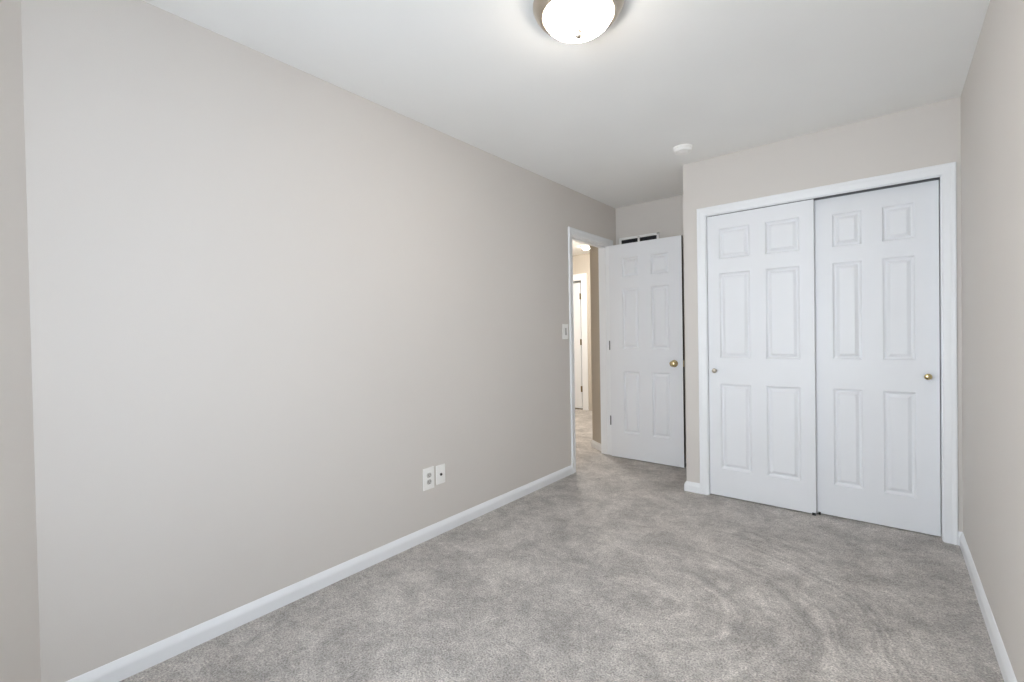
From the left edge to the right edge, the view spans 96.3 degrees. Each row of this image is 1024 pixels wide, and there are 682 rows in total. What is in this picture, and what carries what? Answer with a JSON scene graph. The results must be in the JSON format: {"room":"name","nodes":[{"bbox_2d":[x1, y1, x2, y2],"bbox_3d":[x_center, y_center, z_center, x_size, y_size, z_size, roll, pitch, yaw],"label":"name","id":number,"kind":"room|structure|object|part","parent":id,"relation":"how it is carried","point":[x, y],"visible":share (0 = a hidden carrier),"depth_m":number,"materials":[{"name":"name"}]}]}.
{"room":"empty bedroom","nodes":[
{"label":"empty bedroom","id":0,"kind":"room"},
{"bbox_2d":[0,0,40,681],"bbox_3d":[-1.570,-0.014,1.115,0.166,2.440,0.753,-1,1,-4],"label":"wall","id":1,"kind":"structure","parent":0,"point":[19,598],"depth_m":1.40,"materials":[{"name":"beige paint"}]},
{"bbox_2d":[21,0,615,681],"bbox_3d":[-0.244,-0.060,3.099,0.115,2.440,4.172,0,1,39],"label":"wall","id":2,"kind":"structure","parent":0,"point":[269,296],"depth_m":1.94,"materials":[{"name":"beige paint"}]},
{"bbox_2d":[66,465,572,681],"bbox_3d":[-0.493,1.130,2.685,0.014,0.079,3.169,0,1,39],"label":"baseboard","id":3,"kind":"structure","parent":2,"relation":"attached to","point":[120,669],"depth_m":2.03,"materials":[{"name":"white paint"}]},
{"bbox_2d":[423,466,433,490],"bbox_3d":[-0.489,0.809,2.696,0.009,0.128,0.082,0,1,39],"label":"electrical outlet","id":4,"kind":"object","parent":2,"relation":"attached to","point":[428,473],"visible":1,"depth_m":2.69,"materials":[{"name":"white plastic"}]},
{"bbox_2d":[436,463,444,484],"bbox_3d":[-0.428,0.805,2.767,0.013,0.114,0.071,0,1,39],"label":"cable jack","id":5,"kind":"object","parent":2,"relation":"attached to","point":[440,469],"visible":1,"depth_m":2.76,"materials":[{"name":"white plastic"}]},
{"bbox_2d":[562,324,567,338],"bbox_3d":[0.449,-0.079,3.843,0.012,0.126,0.084,0,1,39],"label":"light switch","id":6,"kind":"object","parent":2,"relation":"attached to","point":[564,326],"visible":1,"depth_m":3.83,"materials":[{"name":"white plastic"}]},
{"bbox_2d":[568,227,612,473],"bbox_3d":[0.704,0.076,4.243,0.138,2.107,0.800,0,1,39],"label":"door frame","id":7,"kind":"structure","parent":2,"relation":"attached to","point":[603,244],"depth_m":4.48,"materials":[{"name":"white paint"}]},
{"bbox_2d":[608,235,685,467],"bbox_3d":[1.221,0.096,4.209,0.704,2.019,0.145,0,1,39],"label":"door","id":8,"kind":"structure","parent":2,"relation":"in","point":[646,343],"depth_m":4.17,"materials":[{"name":"white paint"}]},
{"bbox_3d":[1.407,0.199,4.000,0.064,0.064,0.055,0,1,39],"label":"knob","id":9,"kind":"part","parent":8,"relation":"part of","materials":[{"name":"gold metal"}]},
{"bbox_2d":[119,409,1003,681],"bbox_3d":[0.215,1.171,3.749,5.055,0.066,6.715,0,1,39],"label":"floor","id":10,"kind":"structure","parent":0,"point":[610,570],"depth_m":2.00,"materials":[{"name":"grey carpet"}]},
{"bbox_2d":[143,0,989,255],"bbox_3d":[0.104,-1.343,3.625,5.270,0.100,6.715,0,1,39],"label":"ceiling","id":11,"kind":"structure","parent":0,"point":[602,118],"depth_m":2.16,"materials":[{"name":"white paint"}]},
{"bbox_2d":[533,0,623,42],"bbox_3d":[0.251,-1.210,1.737,0.342,0.126,0.342,0,1,39],"label":"ceiling light","id":12,"kind":"object","parent":11,"relation":"attached to","point":[569,21],"visible":1,"depth_m":1.70,"materials":[{"name":"white glass"}]},
{"bbox_2d":[581,246,589,249],"bbox_3d":[1.048,-1.319,6.511,0.132,0.050,0.132,0,1,39],"label":"hall ceiling light","id":13,"kind":"object","parent":11,"relation":"attached to","point":[582,247],"visible":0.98,"depth_m":6.47,"materials":[{"name":"white glass"}]},
{"bbox_2d":[673,144,692,154],"bbox_3d":[1.153,-1.286,3.091,0.128,0.036,0.128,0,1,39],"label":"smoke detector","id":14,"kind":"object","parent":11,"relation":"attached to","point":[682,149],"visible":1,"depth_m":3.06,"materials":[{"name":"white plastic"}]},
{"bbox_2d":[573,253,591,410],"bbox_3d":[1.199,-0.134,7.179,2.430,2.440,0.115,0,1,39],"label":"wall","id":15,"kind":"structure","parent":0,"point":[581,263],"depth_m":7.11,"materials":[{"name":"beige paint"}]},
{"bbox_2d":[573,283,582,407],"bbox_3d":[0.851,0.075,7.457,0.715,1.982,0.049,0,1,44],"label":"door","id":16,"kind":"structure","parent":15,"relation":"in","point":[576,286],"depth_m":7.26,"materials":[{"name":"white paint"}]},
{"bbox_2d":[573,273,588,409],"bbox_3d":[0.843,0.018,7.465,0.946,2.140,0.132,0,1,39],"label":"door frame","id":17,"kind":"structure","parent":15,"relation":"attached to","point":[582,278],"depth_m":7.15,"materials":[{"name":"white paint"}]},
{"bbox_2d":[590,246,600,443],"bbox_3d":[1.500,-0.119,5.472,0.205,2.440,2.140,0,1,39],"label":"wall","id":18,"kind":"structure","parent":0,"point":[594,265],"depth_m":4.72,"materials":[{"name":"beige paint"}]},
{"bbox_2d":[591,440,600,450],"bbox_3d":[0.878,1.082,4.715,0.014,0.079,0.254,-1,1,-16],"label":"baseboard","id":19,"kind":"structure","parent":18,"relation":"attached to","point":[594,444],"depth_m":4.74,"materials":[{"name":"white paint"}]},
{"bbox_2d":[615,180,940,489],"bbox_3d":[2.017,-0.108,3.865,2.405,2.440,0.115,0,1,39],"label":"wall","id":20,"kind":"structure","parent":0,"point":[664,216],"depth_m":4.31,"materials":[{"name":"beige paint"}]},
{"bbox_2d":[619,232,658,243],"bbox_3d":[1.222,-0.914,4.417,0.401,0.206,0.010,0,1,39],"label":"air vent","id":21,"kind":"object","parent":20,"relation":"in","point":[650,236],"visible":0.4,"depth_m":4.41,"materials":[{"name":"white plastic"}]},
{"bbox_2d":[683,96,962,531],"bbox_3d":[2.101,-0.102,3.243,1.485,2.440,0.740,0,1,39],"label":"wall","id":22,"kind":"structure","parent":0,"point":[928,135],"depth_m":2.90,"materials":[{"name":"beige paint"}]},
{"bbox_2d":[684,481,699,493],"bbox_3d":[1.576,1.082,3.696,0.114,0.079,0.754,0,1,39],"label":"baseboard","id":23,"kind":"structure","parent":22,"relation":"attached to","point":[689,486],"depth_m":3.41,"materials":[{"name":"white paint"}]},
{"bbox_2d":[707,199,816,512],"bbox_3d":[1.683,0.106,3.133,0.648,2.012,0.064,0,1,39],"label":"door","id":24,"kind":"structure","parent":22,"relation":"in","point":[762,369],"depth_m":3.11,"materials":[{"name":"white paint"}]},
{"bbox_2d":[697,162,957,544],"bbox_3d":[1.931,0.078,2.971,1.366,2.092,0.132,0,1,39],"label":"door frame","id":25,"kind":"structure","parent":22,"relation":"attached to","point":[945,173],"depth_m":2.56,"materials":[{"name":"white paint"}]},
{"bbox_2d":[814,180,940,536],"bbox_3d":[2.179,0.103,2.777,0.605,2.014,0.068,0,1,39],"label":"door","id":26,"kind":"structure","parent":22,"relation":"in","point":[876,253],"depth_m":2.75,"materials":[{"name":"white paint"}]},
{"bbox_3d":[2.365,0.203,2.605,0.036,0.036,0.034,0,1,39],"label":"knob","id":27,"kind":"part","parent":26,"relation":"part of","materials":[{"name":"gold metal"}]},
{"bbox_2d":[958,531,961,545],"bbox_3d":[2.447,1.082,2.500,0.019,0.079,0.014,0,1,39],"label":"baseboard","id":28,"kind":"structure","parent":22,"relation":"attached to","point":[959,532],"depth_m":2.50,"materials":[{"name":"white paint"}]},
{"bbox_2d":[961,0,1023,681],"bbox_3d":[1.505,-0.068,1.260,0.115,2.440,4.790,0,1,39],"label":"wall","id":29,"kind":"structure","parent":0,"point":[992,95],"depth_m":1.69,"materials":[{"name":"beige paint"}]},
{"bbox_2d":[960,532,1016,681],"bbox_3d":[1.241,1.120,1.029,0.014,0.079,3.820,0,1,39],"label":"baseboard","id":30,"kind":"structure","parent":29,"relation":"attached to","point":[1007,672],"depth_m":1.79,"materials":[{"name":"white paint"}]}
]}

